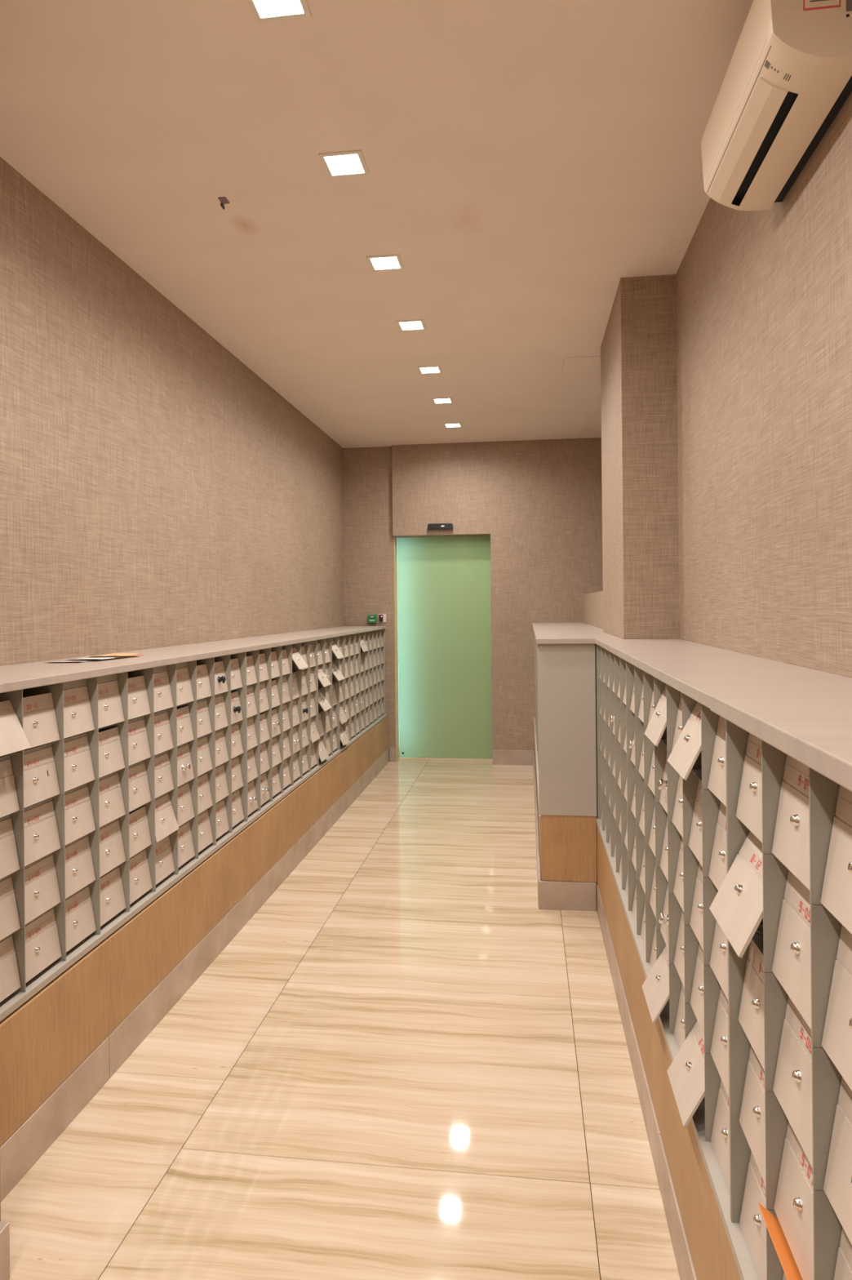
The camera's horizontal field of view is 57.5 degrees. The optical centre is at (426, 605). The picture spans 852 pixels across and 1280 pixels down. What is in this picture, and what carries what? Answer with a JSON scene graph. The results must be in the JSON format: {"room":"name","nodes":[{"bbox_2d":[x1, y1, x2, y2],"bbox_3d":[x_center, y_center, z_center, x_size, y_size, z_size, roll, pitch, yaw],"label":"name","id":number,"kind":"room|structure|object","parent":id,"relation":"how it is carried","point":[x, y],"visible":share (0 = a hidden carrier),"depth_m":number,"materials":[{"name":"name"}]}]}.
{"room":"mail room","nodes":[
{"label":"mail room","id":0,"kind":"room"},
{"bbox_2d":[0,1168,0,1221],"bbox_3d":[-1.500,-0.005,-0.208,0.557,3.000,4.000,-1,0,7],"label":"wall","id":1,"kind":"structure","parent":0,"point":[0,1169],"depth_m":1.74,"materials":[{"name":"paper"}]},
{"bbox_2d":[0,1221,9,1279],"bbox_3d":[-1.195,1.429,-0.253,0.032,0.125,3.985,-1,0,7],"label":"baseboard","id":2,"kind":"structure","parent":1,"relation":"attached to","point":[4,1226],"depth_m":1.71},
{"bbox_2d":[0,156,344,666],"bbox_3d":[-1.438,-0.006,2.810,0.100,3.000,10.000,-1,0,7],"label":"wall","id":3,"kind":"structure","parent":0,"point":[157,491],"depth_m":3.46,"materials":[{"name":"paper"}]},
{"bbox_2d":[0,759,679,1279],"bbox_3d":[0.168,1.518,3.257,3.139,0.080,11.901,-1,0,7],"label":"floor","id":4,"kind":"structure","parent":0,"point":[403,1064],"depth_m":2.35,"materials":[{"name":"beige tile"}]},
{"bbox_2d":[0,716,387,1146],"bbox_3d":[-0.932,1.268,4.581,0.414,0.441,5.637,-1,0,7],"label":"plinth","id":5,"kind":"object","parent":4,"relation":"on","point":[44,1040],"visible":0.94,"depth_m":2.66,"materials":[{"name":"brown wood"}]},
{"bbox_2d":[0,652,248,1022],"bbox_3d":[-1.155,0.637,2.824,0.405,0.825,1.846,-1,0,7],"label":"mailboxes","id":6,"kind":"object","parent":5,"relation":"on","point":[114,788],"visible":1,"depth_m":2.50,"materials":[{"name":"grey paint"}]},
{"bbox_2d":[0,626,386,693],"bbox_3d":[-0.946,0.208,4.582,0.410,0.025,5.635,-1,0,7],"label":"countertop","id":7,"kind":"structure","parent":6,"relation":"on","point":[13,677],"depth_m":2.90,"materials":[{"name":"stone"}]},
{"bbox_2d":[44,659,93,662],"bbox_3d":[-1.257,0.196,2.756,0.120,0.005,0.140,-1,0,7],"label":"leaflet","id":8,"kind":"object","parent":7,"relation":"on","point":[64,660],"visible":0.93,"depth_m":2.78,"materials":[{"name":"grey paper"}]},
{"bbox_2d":[66,656,119,659],"bbox_3d":[-1.216,0.191,2.839,0.151,0.005,0.135,-1,0,16],"label":"leaflet","id":9,"kind":"object","parent":7,"relation":"on","point":[87,657],"visible":1,"depth_m":2.86,"materials":[{"name":"white paper"}]},
{"bbox_2d":[85,653,138,656],"bbox_3d":[-1.186,0.186,2.954,0.132,0.005,0.161,-1,0,12],"label":"leaflet","id":10,"kind":"object","parent":7,"relation":"on","point":[110,654],"visible":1,"depth_m":2.97,"materials":[{"name":"brown paper"}]},
{"bbox_2d":[120,653,143,656],"bbox_3d":[-1.170,0.196,3.078,0.140,0.004,0.160,-1,0,7],"label":"leaflet","id":11,"kind":"object","parent":7,"relation":"on","point":[135,655],"visible":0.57,"depth_m":3.08,"materials":[{"name":"brown paper"}]},
{"bbox_2d":[0,748,388,1201],"bbox_3d":[-0.730,1.420,4.555,0.016,0.134,5.634,-1,0,7],"label":"baseboard","id":12,"kind":"structure","parent":5,"relation":"attached to","point":[28,1144],"depth_m":2.66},
{"bbox_2d":[245,636,344,824],"bbox_3d":[-0.905,0.634,4.653,0.427,0.825,1.846,-1,0,7],"label":"mailboxes","id":13,"kind":"object","parent":5,"relation":"on","point":[293,690],"visible":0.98,"depth_m":4.45,"materials":[{"name":"grey paint"}]},
{"bbox_2d":[338,628,386,751],"bbox_3d":[-0.677,0.632,6.470,0.409,0.825,1.818,-1,0,7],"label":"mailboxes","id":14,"kind":"object","parent":5,"relation":"on","point":[362,691],"visible":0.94,"depth_m":6.29,"materials":[{"name":"grey paint"}]},
{"bbox_2d":[534,741,597,909],"bbox_3d":[0.976,1.257,5.461,0.390,0.426,3.396,-1,0,7],"label":"plinth","id":15,"kind":"object","parent":4,"relation":"on","point":[540,821],"visible":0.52,"depth_m":3.94,"materials":[{"name":"brown wood"}]},
{"bbox_2d":[533,633,537,751],"bbox_3d":[1.069,0.611,6.303,0.380,0.863,1.697,-1,0,7],"label":"mailboxes","id":16,"kind":"object","parent":15,"relation":"on","point":[535,640],"visible":0.07,"depth_m":6.42,"materials":[{"name":"grey paint"}]},
{"bbox_2d":[532,622,592,630],"bbox_3d":[1.115,0.166,6.460,0.451,0.025,1.376,-1,0,7],"label":"countertop","id":17,"kind":"structure","parent":16,"relation":"on","point":[562,624],"depth_m":6.30,"materials":[{"name":"stone"}]},
{"bbox_2d":[533,751,541,907],"bbox_3d":[0.774,1.406,5.476,0.014,0.134,3.391,-1,0,7],"label":"baseboard","id":18,"kind":"structure","parent":15,"relation":"attached to","point":[539,877],"depth_m":4.70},
{"bbox_2d":[535,643,598,820],"bbox_3d":[0.849,0.613,4.620,0.380,0.863,1.697,-1,0,7],"label":"mailboxes","id":19,"kind":"object","parent":15,"relation":"on","point":[537,752],"visible":0.02,"depth_m":4.21,"materials":[{"name":"grey paint"}]},
{"bbox_2d":[533,626,615,639],"bbox_3d":[0.902,0.168,4.830,0.451,0.025,1.908,-1,0,7],"label":"countertop","id":20,"kind":"structure","parent":19,"relation":"on","point":[584,631],"depth_m":4.57,"materials":[{"name":"stone"}]},
{"bbox_2d":[537,644,596,911],"bbox_3d":[0.683,0.828,3.774,0.282,1.290,0.024,-1,0,7],"label":"end panel","id":21,"kind":"object","parent":4,"relation":"on","point":[566,673],"visible":0.94,"depth_m":3.77,"materials":[{"name":"grey paint"}]},
{"bbox_2d":[596,824,741,1279],"bbox_3d":[0.697,1.260,1.330,0.372,0.426,4.815,-1,0,7],"label":"plinth","id":22,"kind":"object","parent":4,"relation":"on","point":[710,1249],"visible":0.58,"depth_m":1.83,"materials":[{"name":"brown wood"}]},
{"bbox_2d":[596,644,628,915],"bbox_3d":[0.805,0.614,3.183,0.122,0.863,1.133,-1,0,7],"label":"mailboxes","id":23,"kind":"object","parent":22,"relation":"on","point":[612,820],"visible":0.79,"depth_m":3.19,"materials":[{"name":"grey paint"}]},
{"bbox_2d":[536,636,742,662],"bbox_3d":[0.791,0.169,3.200,0.652,0.025,1.349,-1,0,7],"label":"countertop","id":24,"kind":"structure","parent":23,"relation":"on","point":[620,647],"depth_m":3.06,"materials":[{"name":"stone"}]},
{"bbox_2d":[596,884,697,1279],"bbox_3d":[0.517,1.408,1.346,0.016,0.134,4.798,-1,0,7],"label":"baseboard","id":25,"kind":"structure","parent":22,"relation":"attached to","point":[683,1258],"depth_m":2.10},
{"bbox_2d":[626,661,731,1229],"bbox_3d":[0.754,0.614,1.945,0.400,0.863,1.335,-1,0,7],"label":"mailboxes","id":26,"kind":"object","parent":22,"relation":"on","point":[677,745],"visible":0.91,"depth_m":1.68,"materials":[{"name":"grey paint"}]},
{"bbox_2d":[627,653,851,708],"bbox_3d":[0.764,0.170,1.917,0.373,0.025,1.197,-1,0,7],"label":"countertop","id":27,"kind":"structure","parent":26,"relation":"on","point":[699,677],"depth_m":1.75,"materials":[{"name":"stone"}]},
{"bbox_2d":[709,720,851,1279],"bbox_3d":[0.597,0.616,0.714,0.394,0.863,1.146,-1,0,7],"label":"mailboxes","id":28,"kind":"object","parent":22,"relation":"on","point":[783,904],"visible":0.95,"depth_m":1.07,"materials":[{"name":"grey paint"}]},
{"bbox_2d":[757,1202,803,1279],"bbox_3d":[0.492,0.871,1.031,0.060,0.047,0.140,-1,0,7],"label":"card","id":29,"kind":"object","parent":28,"relation":"in","point":[790,1268],"visible":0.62,"depth_m":1.04,"materials":[{"name":"orange"}]},
{"bbox_2d":[710,694,851,791],"bbox_3d":[0.526,0.167,0.133,0.382,0.028,2.399,-1,0,7],"label":"countertop","id":30,"kind":"structure","parent":28,"relation":"on","point":[815,731],"depth_m":1.03,"materials":[{"name":"stone"}]},
{"bbox_2d":[342,446,399,761],"bbox_3d":[-0.523,-0.015,7.566,0.483,3.000,0.290,-1,0,7],"label":"wall","id":31,"kind":"structure","parent":0,"point":[368,537],"depth_m":7.42,"materials":[{"name":"paper"}]},
{"bbox_2d":[368,614,377,622],"bbox_3d":[-0.510,0.121,7.397,0.080,0.078,0.042,-1,0,7],"label":"button","id":32,"kind":"object","parent":31,"relation":"attached to","point":[371,618],"visible":1,"depth_m":7.38,"materials":[{"name":"green plastic"}]},
{"bbox_2d":[378,613,386,622],"bbox_3d":[-0.417,0.115,7.393,0.070,0.078,0.026,-1,0,7],"label":"card reader","id":33,"kind":"object","parent":31,"relation":"attached to","point":[382,617],"visible":1,"depth_m":7.40,"materials":[{"name":"beige plastic"}]},
{"bbox_2d":[389,747,395,761],"bbox_3d":[-0.317,1.416,7.389,0.055,0.135,0.012,-1,0,7],"label":"baseboard","id":34,"kind":"structure","parent":31,"relation":"attached to","point":[392,750],"depth_m":7.38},
{"bbox_2d":[0,0,753,448],"bbox_3d":[0.054,-1.581,2.613,3.139,0.120,10.000,-1,0,7],"label":"ceiling","id":35,"kind":"structure","parent":0,"point":[524,159],"depth_m":2.71,"materials":[{"name":"paint"}]},
{"bbox_2d":[217,196,229,209],"bbox_3d":[-0.755,-1.506,2.907,0.032,0.014,0.060,-1,0,7],"label":"stub","id":36,"kind":"object","parent":35,"relation":"attached to","point":[224,200],"visible":1,"depth_m":2.90,"materials":[{"name":"grey"}]},
{"bbox_2d":[246,0,311,22],"bbox_3d":[-0.375,-1.514,1.935,0.146,0.004,0.146,-1,0,7],"label":"recessed light","id":37,"kind":"object","parent":35,"relation":"in","point":[263,11],"visible":1,"depth_m":1.98,"materials":[{"name":"beige plastic"}]},
{"bbox_2d":[253,0,304,17],"bbox_3d":[-0.375,-1.515,1.935,0.115,0.002,0.115,-1,0,7],"label":"diffuser","id":38,"kind":"object","parent":37,"relation":"attached to","point":[261,8],"depth_m":1.97,"materials":[{"name":"white plastic"}]},
{"bbox_2d":[318,150,369,178],"bbox_3d":[-0.280,-1.515,2.669,0.146,0.004,0.146,-1,0,7],"label":"recessed light","id":39,"kind":"object","parent":35,"relation":"in","point":[344,163],"visible":1,"depth_m":2.66,"materials":[{"name":"beige plastic"}]},
{"bbox_2d":[324,154,364,175],"bbox_3d":[-0.280,-1.516,2.669,0.115,0.002,0.115,-1,0,7],"label":"diffuser","id":40,"kind":"object","parent":39,"relation":"attached to","point":[334,164],"depth_m":2.67,"materials":[{"name":"white plastic"}]},
{"bbox_2d":[365,253,404,271],"bbox_3d":[-0.179,-1.516,3.437,0.146,0.004,0.146,-1,0,7],"label":"recessed light","id":41,"kind":"object","parent":35,"relation":"in","point":[385,262],"visible":1,"depth_m":3.43,"materials":[{"name":"beige plastic"}]},
{"bbox_2d":[370,257,399,269],"bbox_3d":[-0.179,-1.517,3.437,0.115,0.002,0.115,-1,0,7],"label":"diffuser","id":42,"kind":"object","parent":41,"relation":"attached to","point":[376,263],"depth_m":3.44,"materials":[{"name":"white plastic"}]},
{"bbox_2d":[395,319,426,331],"bbox_3d":[-0.079,-1.517,4.205,0.146,0.004,0.146,-1,0,7],"label":"recessed light","id":43,"kind":"object","parent":35,"relation":"in","point":[406,325],"visible":1,"depth_m":4.20,"materials":[{"name":"beige plastic"}]},
{"bbox_2d":[399,321,423,329],"bbox_3d":[-0.079,-1.518,4.205,0.115,0.002,0.115,-1,0,7],"label":"diffuser","id":44,"kind":"object","parent":43,"relation":"attached to","point":[402,325],"depth_m":4.21,"materials":[{"name":"white"}]},
{"bbox_2d":[417,365,442,373],"bbox_3d":[0.025,-1.518,5.002,0.146,0.004,0.146,-1,0,7],"label":"recessed light","id":45,"kind":"object","parent":35,"relation":"in","point":[431,369],"visible":1,"depth_m":5.00,"materials":[{"name":"beige"}]},
{"bbox_2d":[420,367,439,373],"bbox_3d":[0.025,-1.519,5.002,0.115,0.002,0.115,-1,0,7],"label":"diffuser","id":46,"kind":"object","parent":45,"relation":"attached to","point":[423,370],"depth_m":5.01,"materials":[{"name":"white plastic"}]},
{"bbox_2d":[431,397,453,404],"bbox_3d":[0.124,-1.519,5.758,0.146,0.004,0.146,-1,0,7],"label":"recessed light","id":47,"kind":"object","parent":35,"relation":"in","point":[442,400],"visible":1,"depth_m":5.75,"materials":[{"name":"beige plastic"}]},
{"bbox_2d":[434,398,451,403],"bbox_3d":[0.124,-1.520,5.758,0.115,0.002,0.115,-1,0,7],"label":"diffuser","id":48,"kind":"object","parent":47,"relation":"attached to","point":[436,400],"depth_m":5.75,"materials":[{"name":"white"}]},
{"bbox_2d":[443,422,462,427],"bbox_3d":[0.226,-1.520,6.545,0.146,0.004,0.146,-1,0,7],"label":"recessed light","id":49,"kind":"object","parent":35,"relation":"in","point":[448,424],"visible":1,"depth_m":6.53,"materials":[{"name":"beige plastic"}]},
{"bbox_2d":[445,423,460,426],"bbox_3d":[0.226,-1.521,6.545,0.115,0.002,0.115,-1,0,7],"label":"diffuser","id":50,"kind":"object","parent":49,"relation":"attached to","point":[446,424],"depth_m":6.54,"materials":[{"name":"white"}]},
{"bbox_2d":[561,355,600,373],"bbox_3d":[1.051,-1.530,4.923,0.364,0.002,0.324,-1,0,7],"label":"access panel","id":51,"kind":"object","parent":35,"relation":"attached to","point":[593,363],"visible":0.59,"depth_m":4.92,"materials":[{"name":"paint"}]},
{"bbox_2d":[391,437,603,759],"bbox_3d":[0.981,-0.029,7.345,2.556,3.000,0.340,-1,0,7],"label":"wall","id":52,"kind":"structure","parent":0,"point":[539,503],"depth_m":7.19,"materials":[{"name":"paper"}]},
{"bbox_2d":[393,536,399,761],"bbox_3d":[-0.284,0.411,7.461,0.008,2.144,0.138,-1,0,7],"label":"door frame","id":53,"kind":"structure","parent":52,"relation":"attached to","point":[395,544],"depth_m":7.43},
{"bbox_2d":[427,523,453,530],"bbox_3d":[0.136,-0.736,7.259,0.244,0.064,0.046,-1,0,7],"label":"sensor","id":54,"kind":"object","parent":52,"relation":"attached to","point":[431,526],"visible":1,"depth_m":7.24,"materials":[{"name":"black plastic"}]},
{"bbox_2d":[397,535,492,758],"bbox_3d":[0.201,0.391,7.480,0.946,2.146,0.018,-1,0,7],"label":"door","id":55,"kind":"structure","parent":52,"relation":"in","point":[444,586],"depth_m":7.48,"materials":[{"name":"green glass"}]},
{"bbox_2d":[399,757,493,760],"bbox_3d":[0.194,1.472,7.495,0.911,0.012,0.090,-1,0,7],"label":"trim","id":56,"kind":"structure","parent":52,"relation":"attached to","point":[417,758],"depth_m":7.45,"materials":[{"name":"beige stone"}]},
{"bbox_2d":[492,749,534,765],"bbox_3d":[0.809,1.404,7.191,0.385,0.137,0.012,-1,0,7],"label":"baseboard","id":57,"kind":"structure","parent":52,"relation":"attached to","point":[500,757],"depth_m":7.19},
{"bbox_2d":[582,591,603,629],"bbox_3d":[1.417,0.682,5.842,0.295,1.568,2.530,-1,0,7],"label":"wall","id":58,"kind":"structure","parent":0,"point":[593,602],"depth_m":5.87,"materials":[{"name":"paper"}]},
{"bbox_2d":[600,274,679,639],"bbox_3d":[1.157,-0.031,4.095,0.345,3.000,1.000,-1,0,7],"label":"pillar","id":59,"kind":"structure","parent":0,"point":[639,376],"depth_m":3.61,"materials":[{"name":"paper"}]},
{"bbox_2d":[675,91,851,678],"bbox_3d":[0.823,-0.028,0.553,0.100,3.000,6.110,-1,0,7],"label":"wall","id":60,"kind":"structure","parent":0,"point":[764,297],"depth_m":2.22,"materials":[{"name":"fabric"}]},
{"bbox_2d":[701,0,851,210],"bbox_3d":[0.822,-1.220,1.834,0.210,0.287,0.596,-1,0,7],"label":"air conditioner","id":61,"kind":"object","parent":60,"relation":"attached to","point":[788,77],"visible":1,"depth_m":1.72,"materials":[{"name":"beige plastic"}]},
{"bbox_2d":[731,91,799,206],"bbox_3d":[0.811,-1.097,1.878,0.032,0.028,0.467,-1,0,7],"label":"outlet","id":62,"kind":"object","parent":61,"relation":"attached to","point":[784,112],"depth_m":1.85,"materials":[{"name":"black"}]},
{"bbox_2d":[809,0,827,2],"bbox_3d":[0.783,-1.199,1.540,0.043,0.003,0.002,-1,0,7],"label":"print","id":63,"kind":"object","parent":61,"relation":"on","point":[811,1],"depth_m":1.54,"materials":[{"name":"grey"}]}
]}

